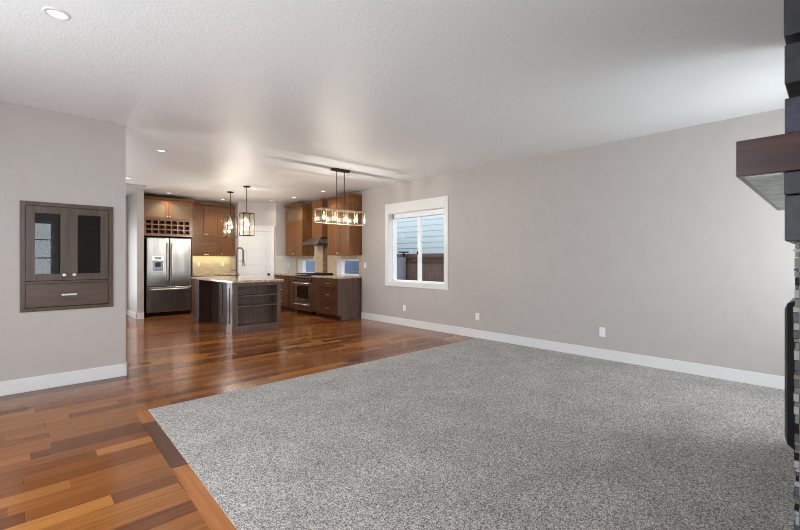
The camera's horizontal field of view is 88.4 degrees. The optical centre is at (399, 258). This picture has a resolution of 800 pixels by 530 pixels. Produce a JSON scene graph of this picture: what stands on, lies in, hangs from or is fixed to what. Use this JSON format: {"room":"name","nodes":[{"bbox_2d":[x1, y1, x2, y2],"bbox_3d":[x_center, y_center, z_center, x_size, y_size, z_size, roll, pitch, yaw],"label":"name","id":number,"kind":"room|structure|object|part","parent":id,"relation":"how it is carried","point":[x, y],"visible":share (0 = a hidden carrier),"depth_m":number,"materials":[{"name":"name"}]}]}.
{"room":"living room","nodes":[
{"label":"living room","id":0,"kind":"room"},
{"bbox_2d":[0,101,125,381],"bbox_3d":[-3.951,-0.095,3.683,2.500,2.740,0.120,0,0,-43],"label":"wall","id":1,"kind":"structure","parent":0,"point":[46,156],"depth_m":4.09,"materials":[{"name":"beige paint"}]},
{"bbox_2d":[0,362,127,395],"bbox_3d":[-3.946,1.208,3.688,2.516,0.135,0.152,0,0,-43],"label":"baseboard","id":2,"kind":"structure","parent":1,"relation":"attached to","point":[16,386],"depth_m":4.11,"materials":[{"name":"white paint"}]},
{"bbox_2d":[20,200,112,312],"bbox_3d":[-3.427,-0.024,4.242,0.734,1.067,0.326,0,0,-43],"label":"upper cabinet","id":3,"kind":"object","parent":1,"relation":"attached to","point":[66,250],"visible":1,"depth_m":4.13,"materials":[{"name":"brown wood"}]},
{"bbox_3d":[-3.463,-0.150,4.042,0.324,0.727,0.020,0,0,-43],"label":"door","id":4,"kind":"part","parent":3,"relation":"part of","materials":[{"name":"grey wood"}]},
{"bbox_3d":[-3.464,-0.150,4.043,0.198,0.601,0.004,0,0,-43],"label":"pane","id":5,"kind":"part","parent":3,"relation":"part of","materials":[{"name":"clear glass"}]},
{"bbox_3d":[-3.344,0.356,4.154,0.650,0.228,0.020,0,0,-43],"label":"drawer","id":6,"kind":"part","parent":3,"relation":"part of","materials":[{"name":"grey wood"}]},
{"bbox_3d":[-3.225,-0.150,4.265,0.324,0.727,0.020,0,0,-43],"label":"door","id":7,"kind":"part","parent":3,"relation":"part of","materials":[{"name":"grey wood"}]},
{"bbox_3d":[-3.226,-0.150,4.267,0.198,0.601,0.004,0,0,-43],"label":"pane","id":8,"kind":"part","parent":3,"relation":"part of","materials":[{"name":"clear glass"}]},
{"bbox_2d":[126,183,144,196],"bbox_3d":[-6.925,-1.440,7.579,3.515,0.050,1.670,0,0,-43],"label":"ceiling","id":9,"kind":"structure","parent":0,"point":[131,189],"depth_m":8.25,"materials":[{"name":"beige paint"}]},
{"bbox_2d":[128,190,143,312],"bbox_3d":[-5.841,-0.095,9.074,0.125,2.740,0.980,0,0,-43],"label":"wall","id":10,"kind":"structure","parent":0,"point":[136,200],"depth_m":8.76,"materials":[{"name":"beige paint"}]},
{"bbox_2d":[127,309,143,319],"bbox_3d":[-5.841,1.208,9.063,0.141,0.135,0.996,0,0,-43],"label":"baseboard","id":11,"kind":"structure","parent":10,"relation":"attached to","point":[130,313],"depth_m":8.74,"materials":[{"name":"white paint"}]},
{"bbox_2d":[126,197,229,314],"bbox_3d":[-6.331,-0.095,9.416,7.300,2.740,0.210,0,0,-43],"label":"wall","id":12,"kind":"structure","parent":0,"point":[208,264],"depth_m":10.53,"materials":[{"name":"beige tile"}]},
{"bbox_2d":[193,203,219,255],"bbox_3d":[-4.964,-0.728,10.311,0.762,1.295,0.383,0,0,-43],"label":"upper cabinet","id":13,"kind":"object","parent":12,"relation":"attached to","point":[206,217],"visible":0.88,"depth_m":10.23,"materials":[{"name":"brown wood"}]},
{"bbox_3d":[-4.955,-0.935,10.114,0.335,0.730,0.020,0,0,-43],"label":"door","id":14,"kind":"part","parent":13,"relation":"part of","materials":[{"name":"brown wood"}]},
{"bbox_3d":[-4.832,-0.324,10.230,0.673,0.479,0.020,0,0,-43],"label":"lift door","id":15,"kind":"part","parent":13,"relation":"part of","materials":[{"name":"brown wood"}]},
{"bbox_3d":[-4.967,-1.345,10.314,0.762,0.060,0.375,0,0,-43],"label":"crown moulding","id":16,"kind":"part","parent":13,"relation":"part of","materials":[{"name":"brown wood"}]},
{"bbox_3d":[-4.708,-0.935,10.346,0.334,0.730,0.020,0,0,-43],"label":"door","id":17,"kind":"part","parent":13,"relation":"part of","materials":[{"name":"brown wood"}]},
{"bbox_2d":[220,205,234,255],"bbox_3d":[-4.550,-0.728,10.704,0.376,1.295,0.379,0,0,-43],"label":"upper cabinet","id":18,"kind":"object","parent":12,"relation":"attached to","point":[227,245],"visible":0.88,"depth_m":10.58,"materials":[{"name":"brown wood"}]},
{"bbox_3d":[-4.452,-0.509,10.588,0.352,0.851,0.020,0,0,-43],"label":"door","id":19,"kind":"part","parent":18,"relation":"part of","materials":[{"name":"brown wood"}]},
{"bbox_3d":[-4.452,-1.120,10.588,0.352,0.360,0.020,0,0,-43],"label":"door","id":20,"kind":"part","parent":18,"relation":"part of","materials":[{"name":"brown wood"}]},
{"bbox_3d":[-4.453,-1.120,10.590,0.248,0.256,0.004,0,0,-43],"label":"pane","id":21,"kind":"part","parent":18,"relation":"part of","materials":[{"name":"orange glass"}]},
{"bbox_3d":[-4.551,-1.345,10.706,0.376,0.060,0.375,0,0,-43],"label":"crown moulding","id":22,"kind":"part","parent":18,"relation":"part of","materials":[{"name":"brown wood"}]},
{"bbox_2d":[0,309,474,529],"bbox_3d":[-2.233,1.335,5.213,7.500,0.120,11.950,0,0,-43],"label":"floor","id":23,"kind":"structure","parent":0,"point":[80,456],"depth_m":3.48,"materials":[{"name":"brown wood"}]},
{"bbox_2d":[144,237,190,316],"bbox_3d":[-5.430,0.400,9.524,0.910,1.750,0.790,0,0,-43],"label":"refrigerator","id":24,"kind":"object","parent":23,"relation":"on","point":[167,261],"visible":0.97,"depth_m":9.24,"materials":[{"name":"silver metal"}]},
{"bbox_3d":[-5.398,0.067,9.155,0.451,1.084,0.070,0,0,-43],"label":"door","id":25,"kind":"part","parent":24,"relation":"part of","materials":[{"name":"silver metal"}]},
{"bbox_3d":[-5.218,0.060,9.234,0.027,0.853,0.076,0,0,-43],"label":"handle","id":26,"kind":"part","parent":24,"relation":"part of","materials":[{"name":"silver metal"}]},
{"bbox_3d":[-5.231,0.905,9.313,0.910,0.569,0.070,0,0,-43],"label":"freezer drawer","id":27,"kind":"part","parent":24,"relation":"part of","materials":[{"name":"silver metal"}]},
{"bbox_3d":[-5.185,0.675,9.264,0.793,0.027,0.076,0,0,-43],"label":"handle","id":28,"kind":"part","parent":24,"relation":"part of","materials":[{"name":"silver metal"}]},
{"bbox_3d":[-5.153,0.060,9.295,0.027,0.853,0.076,0,0,-43],"label":"handle","id":29,"kind":"part","parent":24,"relation":"part of","materials":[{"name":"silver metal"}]},
{"bbox_3d":[-5.064,0.067,9.470,0.451,1.084,0.070,0,0,-43],"label":"door","id":30,"kind":"part","parent":24,"relation":"part of","materials":[{"name":"silver metal"}]},
{"bbox_2d":[144,196,194,312],"bbox_3d":[-5.461,-0.050,9.564,1.070,2.650,0.789,0,0,-43],"label":"tall cabinet","id":31,"kind":"object","parent":23,"relation":"on","point":[163,217],"visible":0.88,"depth_m":9.35,"materials":[{"name":"brown wood"}]},
{"bbox_3d":[-5.409,-1.103,9.123,0.480,0.375,0.020,0,0,-43],"label":"door","id":32,"kind":"part","parent":31,"relation":"part of","materials":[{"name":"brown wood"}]},
{"bbox_3d":[-5.410,-1.103,9.124,0.376,0.271,0.004,0,0,-43],"label":"pane","id":33,"kind":"part","parent":31,"relation":"part of","materials":[{"name":"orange glass"}]},
{"bbox_3d":[-5.295,-0.915,9.355,0.981,0.800,0.159,0,0,-43],"label":"frame","id":34,"kind":"part","parent":31,"relation":"part of","materials":[{"name":"brown wood"}]},
{"bbox_3d":[-5.462,-1.345,9.566,1.070,0.060,0.785,0,0,-43],"label":"crown moulding","id":35,"kind":"part","parent":31,"relation":"part of","materials":[{"name":"brown wood"}]},
{"bbox_3d":[-5.056,-1.103,9.455,0.480,0.375,0.020,0,0,-43],"label":"door","id":36,"kind":"part","parent":31,"relation":"part of","materials":[{"name":"brown wood"}]},
{"bbox_3d":[-5.058,-1.103,9.457,0.376,0.271,0.004,0,0,-43],"label":"pane","id":37,"kind":"part","parent":31,"relation":"part of","materials":[{"name":"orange glass"}]},
{"bbox_3d":[-5.129,-0.020,9.910,0.022,2.590,0.740,0,0,-43],"label":"panel","id":38,"kind":"part","parent":31,"relation":"part of","materials":[{"name":"brown wood"}]},
{"bbox_2d":[135,410,236,529],"bbox_3d":[-0.687,1.273,1.773,0.091,0.004,4.446,0,0,-42],"label":"trim","id":39,"kind":"structure","parent":23,"relation":"on","point":[211,512],"depth_m":2.38,"materials":[{"name":"brown wood"}]},
{"bbox_2d":[193,275,238,311],"bbox_3d":[-4.732,0.843,10.340,1.135,0.865,0.639,0,0,-43],"label":"base cabinet","id":40,"kind":"object","parent":23,"relation":"on","point":[222,275],"visible":0.12,"depth_m":9.77,"materials":[{"name":"brown wood"}]},
{"bbox_2d":[193,273,238,275],"bbox_3d":[-4.736,0.390,10.344,1.135,0.040,0.623,0,0,-43],"label":"countertop","id":41,"kind":"structure","parent":40,"relation":"on","point":[203,274],"depth_m":10.17,"materials":[{"name":"beige stone"}]},
{"bbox_2d":[193,279,280,334],"bbox_3d":[-3.239,0.843,8.016,0.904,0.865,2.153,0,0,-43],"label":"kitchen island","id":42,"kind":"object","parent":23,"relation":"on","point":[256,306],"visible":0.85,"depth_m":7.50,"materials":[{"name":"brown wood"}]},
{"bbox_3d":[-3.695,0.792,8.280,0.020,0.745,0.520,0,0,-43],"label":"panel","id":43,"kind":"part","parent":42,"relation":"part of","materials":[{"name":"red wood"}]},
{"bbox_3d":[-3.332,0.792,7.894,0.020,0.745,0.520,0,0,-43],"label":"panel","id":44,"kind":"part","parent":42,"relation":"part of","materials":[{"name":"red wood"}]},
{"bbox_3d":[-2.903,0.792,7.039,0.030,0.765,0.242,0,0,-43],"label":"corner post","id":45,"kind":"part","parent":42,"relation":"part of","materials":[{"name":"brown wood"}]},
{"bbox_2d":[191,276,283,282],"bbox_3d":[-3.228,0.390,8.022,0.935,0.040,2.195,0,0,-43],"label":"island countertop","id":46,"kind":"structure","parent":42,"relation":"on","point":[227,279],"depth_m":7.51,"materials":[{"name":"beige stone"}]},
{"bbox_2d":[232,247,244,276],"bbox_3d":[-3.259,0.063,8.258,0.287,0.613,0.070,0,0,4],"label":"faucet","id":47,"kind":"object","parent":46,"relation":"on","point":[241,248],"visible":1,"depth_m":8.24,"materials":[{"name":"silver metal"}]},
{"bbox_2d":[238,285,276,325],"bbox_3d":[-2.590,0.843,7.349,0.848,0.865,0.220,0,0,-43],"label":"bookcase","id":48,"kind":"object","parent":42,"relation":"attached to","point":[257,304],"depth_m":7.44,"materials":[{"name":"brown wood"}]},
{"bbox_2d":[238,293,276,296],"bbox_3d":[-2.580,0.641,7.338,0.748,0.022,0.219,0,0,-43],"label":"shelf","id":49,"kind":"object","parent":42,"relation":"attached to","point":[239,294],"depth_m":7.35,"materials":[{"name":"brown wood"}]},
{"bbox_2d":[238,302,276,307],"bbox_3d":[-2.580,0.821,7.338,0.748,0.022,0.219,0,0,-43],"label":"shelf","id":50,"kind":"object","parent":42,"relation":"attached to","point":[242,304],"depth_m":7.35,"materials":[{"name":"brown wood"}]},
{"bbox_3d":[-2.508,0.843,7.262,0.850,0.865,0.020,0,0,-43],"label":"frame","id":51,"kind":"part","parent":42,"relation":"part of","materials":[{"name":"brown wood"}]},
{"bbox_3d":[-2.576,1.222,7.340,0.866,0.105,0.254,0,0,-43],"label":"moulding","id":52,"kind":"part","parent":42,"relation":"part of","materials":[{"name":"brown wood"}]},
{"bbox_2d":[275,275,296,311],"bbox_3d":[-2.669,0.843,10.367,0.620,0.865,1.019,0,0,-43],"label":"base cabinet","id":53,"kind":"object","parent":23,"relation":"on","point":[287,286],"visible":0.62,"depth_m":10.06,"materials":[{"name":"brown wood"}]},
{"bbox_3d":[-2.957,0.519,10.267,0.020,0.175,0.708,0,0,-43],"label":"drawer","id":54,"kind":"part","parent":53,"relation":"part of","materials":[{"name":"brown wood"}]},
{"bbox_3d":[-2.957,1.040,10.267,0.020,0.259,0.708,0,0,-43],"label":"drawer","id":55,"kind":"part","parent":53,"relation":"part of","materials":[{"name":"brown wood"}]},
{"bbox_3d":[-2.957,0.759,10.267,0.020,0.276,0.708,0,0,-43],"label":"drawer","id":56,"kind":"part","parent":53,"relation":"part of","materials":[{"name":"brown wood"}]},
{"bbox_2d":[274,273,297,275],"bbox_3d":[-2.656,0.390,10.369,0.620,0.040,1.021,0,0,-43],"label":"countertop","id":57,"kind":"structure","parent":53,"relation":"on","point":[282,274],"depth_m":10.30,"materials":[{"name":"beige stone"}]},
{"bbox_2d":[293,272,332,314],"bbox_3d":[-2.057,0.802,9.693,0.668,0.945,0.768,0,0,-43],"label":"range","id":58,"kind":"object","parent":23,"relation":"on","point":[302,285],"visible":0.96,"depth_m":9.49,"materials":[{"name":"silver metal"}]},
{"bbox_3d":[-2.245,1.101,9.516,0.035,0.177,0.754,0,0,-43],"label":"storage drawer","id":59,"kind":"part","parent":58,"relation":"part of","materials":[{"name":"silver metal"}]},
{"bbox_3d":[-2.245,0.757,9.516,0.035,0.485,0.754,0,0,-43],"label":"oven door","id":60,"kind":"part","parent":58,"relation":"part of","materials":[{"name":"silver metal"}]},
{"bbox_3d":[-2.242,0.447,9.518,0.078,0.113,0.754,0,0,-43],"label":"control panel","id":61,"kind":"part","parent":58,"relation":"part of","materials":[{"name":"silver metal"}]},
{"bbox_2d":[312,277,360,320],"bbox_3d":[-1.419,0.843,9.041,0.620,0.865,1.045,0,0,-43],"label":"base cabinet","id":62,"kind":"object","parent":23,"relation":"on","point":[339,299],"visible":1,"depth_m":8.73,"materials":[{"name":"brown wood"}]},
{"bbox_3d":[-1.524,1.040,8.746,0.020,0.259,0.706,0,0,-43],"label":"drawer","id":63,"kind":"part","parent":62,"relation":"part of","materials":[{"name":"brown wood"}]},
{"bbox_3d":[-1.524,0.759,8.746,0.020,0.276,0.706,0,0,-43],"label":"drawer","id":64,"kind":"part","parent":62,"relation":"part of","materials":[{"name":"brown wood"}]},
{"bbox_3d":[-1.524,0.519,8.746,0.020,0.175,0.706,0,0,-43],"label":"drawer","id":65,"kind":"part","parent":62,"relation":"part of","materials":[{"name":"brown wood"}]},
{"bbox_2d":[311,275,361,278],"bbox_3d":[-1.404,0.390,9.040,0.620,0.040,1.061,0,0,-43],"label":"countertop","id":66,"kind":"structure","parent":62,"relation":"on","point":[315,276],"depth_m":8.76,"materials":[{"name":"beige stone"}]},
{"bbox_3d":[-1.058,0.843,8.676,0.596,0.865,0.020,0,0,-43],"label":"panel","id":67,"kind":"part","parent":62,"relation":"part of","materials":[{"name":"brown wood"}]},
{"bbox_2d":[148,338,795,529],"bbox_3d":[1.030,1.270,3.386,4.757,0.008,4.415,0,0,-43],"label":"floor","id":68,"kind":"structure","parent":23,"relation":"on","point":[477,433],"depth_m":2.75,"materials":[{"name":"grey carpet"}]},
{"bbox_2d":[736,0,799,529],"bbox_3d":[2.292,-0.093,2.051,1.750,2.736,0.733,0,0,-43],"label":"fireplace","id":69,"kind":"object","parent":68,"relation":"on","point":[770,165],"visible":1,"depth_m":1.61,"materials":[{"name":"charcoal stone blocks"},{"name":"dark brown wood"},{"name":"grey mosaic tile"}]},
{"bbox_3d":[2.150,0.500,2.202,1.270,0.640,0.056,0,0,-43],"label":"firebox frame","id":70,"kind":"part","parent":69,"relation":"part of","materials":[{"name":"black metal"}]},
{"bbox_2d":[230,202,295,272],"bbox_3d":[-3.654,-0.095,10.971,1.270,2.740,1.220,0,0,-43],"label":"wall","id":71,"kind":"structure","parent":0,"point":[266,213],"depth_m":10.61,"materials":[{"name":"beige paint"}]},
{"bbox_2d":[238,226,275,278],"bbox_3d":[-3.691,0.210,10.556,0.974,2.130,0.074,0,0,2],"label":"door","id":72,"kind":"structure","parent":71,"relation":"in","point":[259,249],"depth_m":10.58,"materials":[{"name":"white paint"}]},
{"bbox_2d":[0,0,788,203],"bbox_3d":[-2.233,-1.525,5.213,7.500,0.120,11.950,0,0,-43],"label":"ceiling","id":73,"kind":"structure","parent":0,"point":[269,97],"depth_m":3.34,"materials":[{"name":"white paint"}]},
{"bbox_2d":[41,7,70,19],"bbox_3d":[-2.050,-1.462,2.452,0.136,0.006,0.136,0,0,-43],"label":"recessed light","id":74,"kind":"object","parent":73,"relation":"in","point":[53,12],"visible":1,"depth_m":2.45,"materials":[{"name":"white paint"}]},
{"bbox_2d":[223,191,237,237],"bbox_3d":[-3.699,-0.965,8.963,0.224,1.000,0.224,0,0,-43],"label":"pendant lamp","id":75,"kind":"object","parent":73,"relation":"hanging from","point":[230,192],"visible":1,"depth_m":8.96,"materials":[{"name":"brown metal"}]},
{"bbox_2d":[239,186,254,235],"bbox_3d":[-3.086,-0.965,8.276,0.224,1.000,0.224,0,0,-43],"label":"pendant lamp","id":76,"kind":"object","parent":73,"relation":"hanging from","point":[246,187],"visible":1,"depth_m":8.27,"materials":[{"name":"brown metal"}]},
{"bbox_2d":[314,168,364,225],"bbox_3d":[-0.974,-1.020,6.735,0.860,0.890,0.200,0,0,-43],"label":"linear pendant","id":77,"kind":"object","parent":73,"relation":"hanging from","point":[344,171],"visible":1,"depth_m":6.71,"materials":[{"name":"brown metal"}]},
{"bbox_3d":[-1.029,-1.120,6.684,0.013,0.650,0.014,0,0,-43],"label":"rod","id":78,"kind":"part","parent":77,"relation":"part of","materials":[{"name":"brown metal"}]},
{"bbox_3d":[-0.920,-1.120,6.787,0.013,0.650,0.014,0,0,-43],"label":"rod","id":79,"kind":"part","parent":77,"relation":"part of","materials":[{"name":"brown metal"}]},
{"bbox_2d":[296,108,797,376],"bbox_3d":[0.405,-0.095,7.699,0.250,2.740,11.950,0,0,-43],"label":"wall","id":80,"kind":"structure","parent":0,"point":[655,241],"depth_m":5.08,"materials":[{"name":"beige paint"}]},
{"bbox_2d":[283,203,313,255],"bbox_3d":[-2.572,-0.728,10.472,0.380,1.295,0.940,0,0,-43],"label":"upper cabinet","id":81,"kind":"object","parent":80,"relation":"attached to","point":[299,215],"visible":0.97,"depth_m":10.24,"materials":[{"name":"brown wood"}]},
{"bbox_3d":[-2.820,-0.504,10.522,0.020,0.841,0.409,0,0,-43],"label":"door","id":82,"kind":"part","parent":81,"relation":"part of","materials":[{"name":"brown wood"}]},
{"bbox_3d":[-2.677,-1.117,10.373,0.004,0.267,0.718,0,0,-43],"label":"pane","id":83,"kind":"part","parent":81,"relation":"part of","materials":[{"name":"beige glass"}]},
{"bbox_3d":[-2.678,-1.117,10.372,0.020,0.371,0.822,0,0,-43],"label":"lift door","id":84,"kind":"part","parent":81,"relation":"part of","materials":[{"name":"brown wood"}]},
{"bbox_3d":[-2.572,-1.345,10.472,0.380,0.060,0.940,0,0,-43],"label":"crown moulding","id":85,"kind":"part","parent":81,"relation":"part of","materials":[{"name":"brown wood"}]},
{"bbox_3d":[-2.537,-0.504,10.221,0.020,0.841,0.409,0,0,-43],"label":"door","id":86,"kind":"part","parent":81,"relation":"part of","materials":[{"name":"brown wood"}]},
{"bbox_2d":[298,259,314,272],"bbox_3d":[-2.333,0.188,10.642,0.200,0.365,0.830,0,0,-43],"label":"window","id":87,"kind":"structure","parent":80,"relation":"in","point":[301,262],"depth_m":10.91,"materials":[{"name":"white paint"}]},
{"bbox_3d":[-2.290,0.188,10.683,0.080,0.349,0.814,0,0,-43],"label":"frame","id":88,"kind":"part","parent":87,"relation":"part of","materials":[{"name":"white plastic"}]},
{"bbox_2d":[300,199,327,245],"bbox_3d":[-1.967,-0.856,9.757,0.459,1.078,0.760,0,0,-43],"label":"range hood","id":89,"kind":"object","parent":80,"relation":"attached to","point":[319,230],"visible":0.79,"depth_m":9.65,"materials":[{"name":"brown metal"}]},
{"bbox_3d":[-1.891,-1.370,9.815,0.269,0.050,0.490,0,0,-43],"label":"crown moulding","id":90,"kind":"part","parent":89,"relation":"part of","materials":[{"name":"brown wood"}]},
{"bbox_2d":[323,246,326,272],"bbox_3d":[-1.808,0.013,9.921,0.004,0.715,0.200,0,0,-43],"label":"trim","id":91,"kind":"structure","parent":80,"relation":"attached to","point":[324,247],"depth_m":9.92,"materials":[{"name":"brown tile"}]},
{"bbox_2d":[325,193,361,255],"bbox_3d":[-1.238,-0.728,9.056,0.380,1.295,0.930,0,0,-43],"label":"upper cabinet","id":92,"kind":"object","parent":80,"relation":"attached to","point":[342,239],"visible":0.83,"depth_m":8.84,"materials":[{"name":"brown wood"}]},
{"bbox_3d":[-1.484,-0.504,9.105,0.020,0.841,0.404,0,0,-43],"label":"door","id":93,"kind":"part","parent":92,"relation":"part of","materials":[{"name":"brown wood"}]},
{"bbox_3d":[-1.344,-1.117,8.956,0.020,0.371,0.812,0,0,-43],"label":"lift door","id":94,"kind":"part","parent":92,"relation":"part of","materials":[{"name":"brown wood"}]},
{"bbox_3d":[-1.238,-1.345,9.056,0.380,0.060,0.930,0,0,-43],"label":"crown moulding","id":95,"kind":"part","parent":92,"relation":"part of","materials":[{"name":"brown wood"}]},
{"bbox_3d":[-1.204,-0.504,8.808,0.020,0.841,0.404,0,0,-43],"label":"door","id":96,"kind":"part","parent":92,"relation":"part of","materials":[{"name":"brown wood"}]},
{"bbox_2d":[337,259,358,275],"bbox_3d":[-1.109,0.188,9.342,0.200,0.365,0.860,0,0,-43],"label":"window","id":97,"kind":"structure","parent":80,"relation":"in","point":[340,262],"depth_m":9.61,"materials":[{"name":"white paint"}]},
{"bbox_2d":[385,196,447,289],"bbox_3d":[0.332,-0.278,7.712,0.198,1.625,1.630,0,0,-43],"label":"window","id":98,"kind":"structure","parent":80,"relation":"in","point":[437,205],"depth_m":7.74,"materials":[{"name":"white paint"}]},
{"bbox_3d":[0.375,-0.225,7.753,0.080,1.334,1.444,0,0,-43],"label":"frame","id":99,"kind":"part","parent":98,"relation":"part of","materials":[{"name":"white plastic"}]},
{"bbox_2d":[361,312,784,389],"bbox_3d":[1.738,1.208,6.127,0.066,0.135,7.435,0,0,-43],"label":"baseboard","id":100,"kind":"structure","parent":80,"relation":"attached to","point":[755,378],"depth_m":5.14,"materials":[{"name":"white paint"}]},
{"bbox_2d":[599,327,604,336],"bbox_3d":[2.567,0.928,5.216,0.009,0.116,0.072,0,0,-43],"label":"outlet","id":101,"kind":"object","parent":80,"relation":"attached to","point":[601,330],"visible":1,"depth_m":5.22,"materials":[{"name":"white plastic"}]},
{"label":"outside","id":102,"kind":"structure","parent":0,"visible":0},
{"bbox_3d":[2.410,1.675,13.263,10.300,0.100,24.000,0,0,-43],"label":"ground","id":103,"kind":"structure","parent":102,"visible":0},
{"bbox_2d":[306,261,358,273],"bbox_3d":[-2.500,0.200,14.099,0.500,2.850,5.250,0,0,-43],"label":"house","id":104,"kind":"structure","parent":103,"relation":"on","point":[351,267],"depth_m":12.93,"materials":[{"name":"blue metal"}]},
{"bbox_2d":[397,257,405,279],"bbox_3d":[-0.026,0.790,10.741,0.095,1.670,0.430,0,0,-43],"label":"fence post","id":105,"kind":"object","parent":103,"relation":"on","point":[401,261],"visible":0.24,"depth_m":10.61,"materials":[{"name":"grey wood"}]},
{"bbox_2d":[397,214,443,253],"bbox_3d":[0.471,-0.950,13.498,0.700,5.150,13.400,0,0,-43],"label":"neighbor house","id":106,"kind":"structure","parent":103,"relation":"on","point":[432,226],"depth_m":13.17,"materials":[{"name":"blue"}]},
{"bbox_2d":[397,253,443,281],"bbox_3d":[1.006,0.745,9.796,0.100,1.760,4.478,0,0,-43],"label":"fence","id":107,"kind":"object","parent":103,"relation":"on","point":[432,263],"visible":0.1,"depth_m":10.14,"materials":[{"name":"brown wood"}]},
{"bbox_3d":[1.033,0.013,9.767,0.100,0.145,4.400,0,0,-43],"label":"rail","id":108,"kind":"part","parent":107,"relation":"part of","materials":[{"name":"brown wood"}]},
{"bbox_3d":[1.012,0.800,9.803,0.020,1.650,4.476,0,0,-43],"label":"board panel","id":109,"kind":"part","parent":107,"relation":"part of","materials":[{"name":"brown wood"}]}
]}

